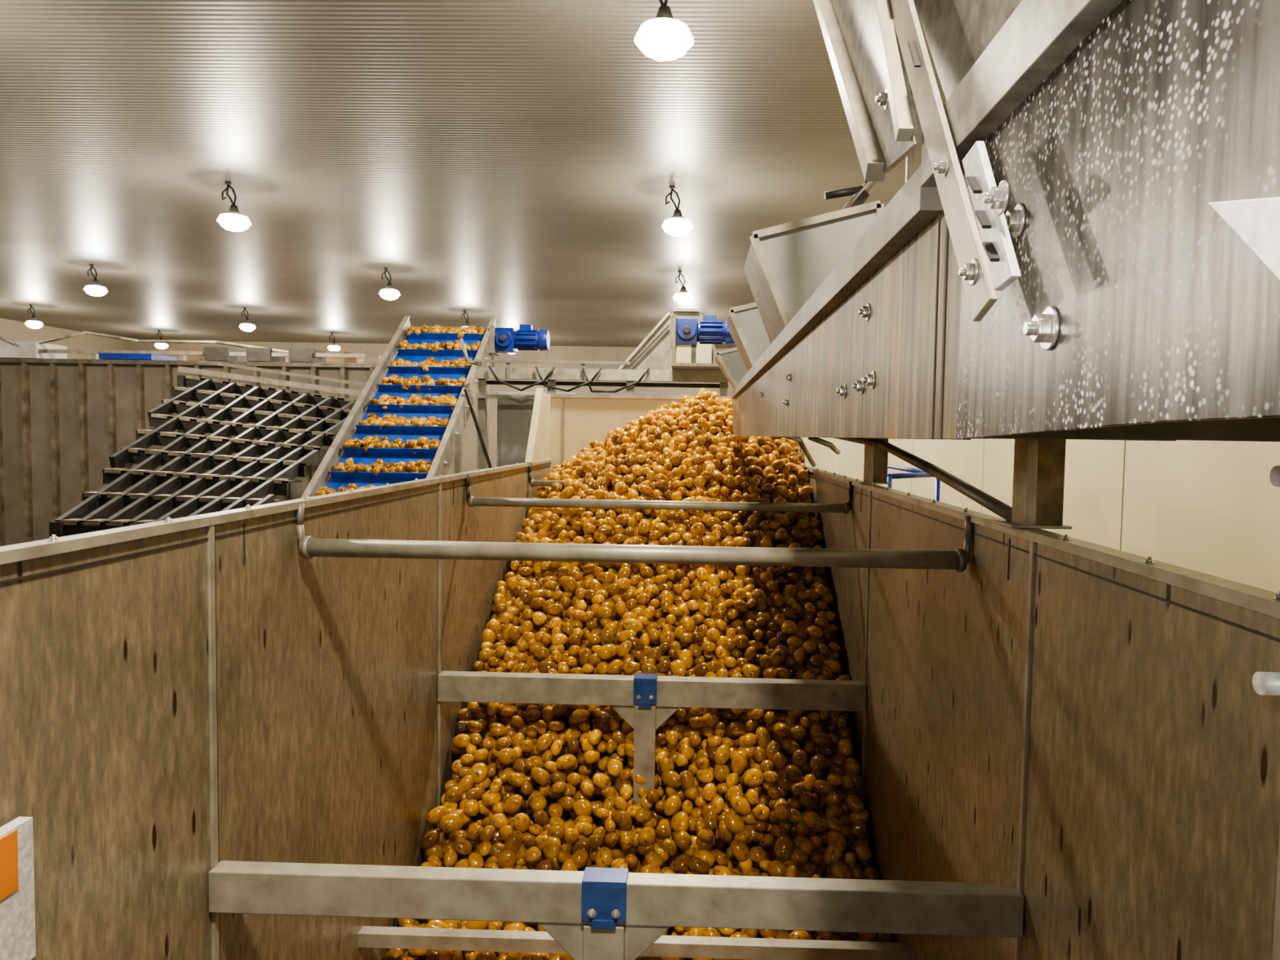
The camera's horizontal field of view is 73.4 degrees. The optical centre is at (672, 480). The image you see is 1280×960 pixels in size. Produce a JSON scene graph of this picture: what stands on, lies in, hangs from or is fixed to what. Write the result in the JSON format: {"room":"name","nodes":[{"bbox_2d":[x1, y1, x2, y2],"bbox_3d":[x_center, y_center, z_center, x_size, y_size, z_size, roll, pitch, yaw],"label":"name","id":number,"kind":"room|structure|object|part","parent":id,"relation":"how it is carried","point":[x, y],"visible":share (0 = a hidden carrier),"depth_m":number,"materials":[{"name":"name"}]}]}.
{"room":"food processing plant","nodes":[
{"label":"food processing plant","id":0,"kind":"room"},
{"bbox_2d":[0,318,129,359],"bbox_3d":[-27.578,-2.037,20.136,0.200,7.450,45.000,1,3,1],"label":"wall","id":1,"kind":"structure","parent":0,"point":[11,330],"depth_m":37.90,"materials":[{"name":"beige paint"}]},
{"bbox_2d":[129,341,733,475],"bbox_3d":[-11.006,-2.926,42.295,31.800,7.450,0.212,1,3,1],"label":"wall","id":2,"kind":"structure","parent":0,"point":[372,352],"depth_m":42.00,"materials":[{"name":"beige paint"}]},
{"bbox_2d":[0,0,946,348],"bbox_3d":[-11.623,-5.548,19.543,31.600,0.150,45.000,1,3,1],"label":"ceiling","id":3,"kind":"structure","parent":0,"point":[516,162],"depth_m":13.44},
{"bbox_2d":[24,304,43,328],"bbox_3d":[-22.751,-5.813,30.533,0.540,0.840,0.540,1,3,1],"label":"pendant lamp","id":4,"kind":"object","parent":3,"relation":"hanging from","point":[33,323],"visible":1,"depth_m":30.45,"materials":[{"name":"metal"}]},
{"bbox_2d":[83,263,107,296],"bbox_3d":[-15.252,-5.276,22.655,0.540,0.840,0.540,1,3,1],"label":"pendant lamp","id":5,"kind":"object","parent":3,"relation":"hanging from","point":[95,289],"visible":1,"depth_m":22.58,"materials":[{"name":"metal"}]},
{"bbox_2d":[154,329,168,349],"bbox_3d":[-22.564,-6.192,37.821,0.540,0.840,0.540,1,3,1],"label":"pendant lamp","id":6,"kind":"object","parent":3,"relation":"hanging from","point":[159,345],"visible":0.91,"depth_m":37.72,"materials":[{"name":"metal"}]},
{"bbox_2d":[217,181,251,231],"bbox_3d":[-7.611,-4.742,14.874,0.540,0.840,0.540,1,3,1],"label":"pendant lamp","id":7,"kind":"object","parent":3,"relation":"hanging from","point":[233,220],"visible":1,"depth_m":14.78,"materials":[{"name":"metal"}]},
{"bbox_2d":[239,307,255,331],"bbox_3d":[-15.055,-5.676,30.342,0.540,0.840,0.540,1,3,1],"label":"pendant lamp","id":8,"kind":"object","parent":3,"relation":"hanging from","point":[246,326],"visible":1,"depth_m":30.24,"materials":[{"name":"metal"}]},
{"bbox_2d":[327,332,340,351],"bbox_3d":[-14.867,-6.055,37.630,0.540,0.840,0.540,1,3,1],"label":"pendant lamp","id":9,"kind":"object","parent":3,"relation":"hanging from","point":[334,347],"visible":0.98,"depth_m":37.52,"materials":[{"name":"metal"}]},
{"bbox_2d":[378,267,399,300],"bbox_3d":[-7.416,-5.136,22.461,0.540,0.840,0.540,1,3,1],"label":"pendant lamp","id":10,"kind":"object","parent":3,"relation":"hanging from","point":[389,293],"visible":1,"depth_m":22.35,"materials":[{"name":"metal"}]},
{"bbox_2d":[461,310,470,327],"bbox_3d":[-7.218,-5.536,30.148,0.540,0.840,0.540,1,3,1],"label":"pendant lamp","id":11,"kind":"object","parent":3,"relation":"hanging from","point":[467,323],"visible":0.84,"depth_m":30.11,"materials":[{"name":"metal"}]},
{"bbox_2d":[634,0,693,61],"bbox_3d":[-0.073,-4.243,7.745,0.540,0.840,0.540,1,3,1],"label":"pendant lamp","id":12,"kind":"object","parent":3,"relation":"hanging from","point":[663,37],"visible":1,"depth_m":7.62,"materials":[{"name":"metal"}]},
{"bbox_2d":[662,185,693,236],"bbox_3d":[0.086,-4.605,14.683,0.540,0.840,0.540,1,3,1],"label":"pendant lamp","id":13,"kind":"object","parent":3,"relation":"hanging from","point":[677,224],"visible":1,"depth_m":14.57,"materials":[{"name":"metal"}]},
{"bbox_2d":[673,271,693,303],"bbox_3d":[0.281,-4.999,22.270,0.540,0.840,0.540,1,3,1],"label":"pendant lamp","id":14,"kind":"object","parent":3,"relation":"hanging from","point":[682,296],"visible":1,"depth_m":22.16,"materials":[{"name":"metal"}]},
{"bbox_2d":[811,437,1279,593],"bbox_3d":[4.211,-1.479,19.489,0.200,7.450,45.282,1,3,1],"label":"wall","id":15,"kind":"structure","parent":0,"point":[1212,508],"depth_m":6.73,"materials":[{"name":"beige paint"}]},
{"bbox_3d":[-11.748,2.015,19.940,31.600,0.100,45.000,1,3,1],"label":"floor","id":16,"kind":"structure","parent":0,"visible":0},
{"bbox_2d":[0,358,377,546],"bbox_3d":[-9.740,0.105,14.780,9.800,4.320,0.240,1,3,1],"label":"wall","id":17,"kind":"structure","parent":16,"relation":"on","point":[62,421],"depth_m":14.71,"materials":[{"name":"metal"}]},
{"bbox_2d":[0,330,381,363],"bbox_3d":[-12.526,-0.395,16.664,14.120,5.030,0.930,1,3,1],"label":"sorting line","id":18,"kind":"object","parent":16,"relation":"on","point":[8,348],"visible":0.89,"depth_m":16.10,"materials":[{"name":"metal"}]},
{"bbox_2d":[48,359,366,537],"bbox_3d":[-5.534,0.452,10.316,2.944,4.235,6.050,1,3,-7],"label":"metal grate","id":19,"kind":"object","parent":16,"relation":"on","point":[255,481],"visible":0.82,"depth_m":9.75,"materials":[{"name":"grey metal"}]},
{"bbox_2d":[168,348,356,363],"bbox_3d":[-16.181,-1.970,33.995,6.900,6.240,1.350,1,3,1],"label":"storage boxes","id":20,"kind":"object","parent":16,"relation":"on","point":[189,357],"visible":0.02,"depth_m":33.28,"materials":[{"name":"brown wood"}]},
{"bbox_2d":[300,315,550,498],"bbox_3d":[-2.660,0.421,8.237,1.809,4.609,5.209,1,3,6],"label":"conveyor","id":21,"kind":"object","parent":16,"relation":"on","point":[408,421],"visible":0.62,"depth_m":9.13,"materials":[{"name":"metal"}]},
{"bbox_3d":[-1.844,-1.695,10.357,0.680,0.360,0.360,1,3,1],"label":"drive motor","id":22,"kind":"part","parent":21,"relation":"part of","materials":[{"name":"blue paint"}]},
{"bbox_2d":[497,391,576,466],"bbox_3d":[-1.548,0.838,9.785,0.850,3.650,0.430,1,3,1],"label":"tall cabinet","id":23,"kind":"object","parent":16,"relation":"on","point":[514,416],"visible":0.05,"depth_m":9.52,"materials":[{"name":"grey paint"}]},
{"bbox_2d":[459,308,734,470],"bbox_3d":[-0.807,0.400,9.457,3.068,4.585,1.600,1,3,1],"label":"conveyor","id":24,"kind":"object","parent":16,"relation":"on","point":[680,348],"visible":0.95,"depth_m":9.14,"materials":[{"name":"metal"}]},
{"bbox_2d":[618,308,716,369],"bbox_3d":[-0.011,-1.551,9.756,1.161,0.695,0.760,1,3,1],"label":"conveyor end","id":25,"kind":"object","parent":24,"relation":"attached to","point":[655,348],"depth_m":9.43,"materials":[{"name":"metal"}]},
{"bbox_3d":[0.307,-1.503,8.710,0.646,0.342,0.342,1,3,1],"label":"discharge motor","id":26,"kind":"part","parent":24,"relation":"part of","materials":[{"name":"blue paint"}]},
{"bbox_2d":[0,387,1279,959],"bbox_3d":[-0.141,1.183,4.057,2.660,3.608,8.970,1,3,1],"label":"hopper","id":27,"kind":"object","parent":16,"relation":"on","point":[226,735],"visible":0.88,"depth_m":2.53,"materials":[{"name":"brown wood"}]},
{"bbox_3d":[-1.368,0.861,1.668,0.053,0.300,0.270,1,3,1],"label":"bracket plate","id":28,"kind":"part","parent":27,"relation":"part of","materials":[{"name":"white metal"}]},
{"bbox_2d":[380,387,891,959],"bbox_3d":[-0.128,0.961,4.324,2.421,3.288,8.326,1,3,1],"label":"pile","id":29,"kind":"object","parent":27,"relation":"in","point":[736,792],"visible":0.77,"depth_m":5.15,"materials":[{"name":"food"}]},
{"bbox_2d":[715,0,1279,528],"bbox_3d":[0.792,-1.057,3.706,1.084,2.267,7.250,1,3,1],"label":"conveyor","id":30,"kind":"object","parent":27,"relation":"on","point":[1083,242],"visible":1,"depth_m":0.81,"materials":[{"name":"metal"}]},
{"bbox_3d":[0.419,-0.393,4.186,0.036,0.360,6.380,1,3,1],"label":"plate","id":31,"kind":"part","parent":30,"relation":"part of","materials":[{"name":"metal"}]},
{"bbox_3d":[0.325,-0.228,0.631,0.030,0.400,1.000,1,3,1],"label":"plate","id":32,"kind":"part","parent":30,"relation":"part of","materials":[{"name":"metal"}]},
{"bbox_3d":[0.733,1.459,1.059,0.175,3.000,0.100,1,3,1],"label":"post","id":33,"kind":"part","parent":27,"relation":"part of","materials":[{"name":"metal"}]},
{"bbox_2d":[886,464,940,501],"bbox_3d":[2.078,1.350,7.947,0.454,2.940,3.180,2,3,11],"label":"guard rail","id":34,"kind":"object","parent":16,"relation":"on","point":[914,473],"visible":0.11,"depth_m":6.84,"materials":[{"name":"metal"}]}
]}

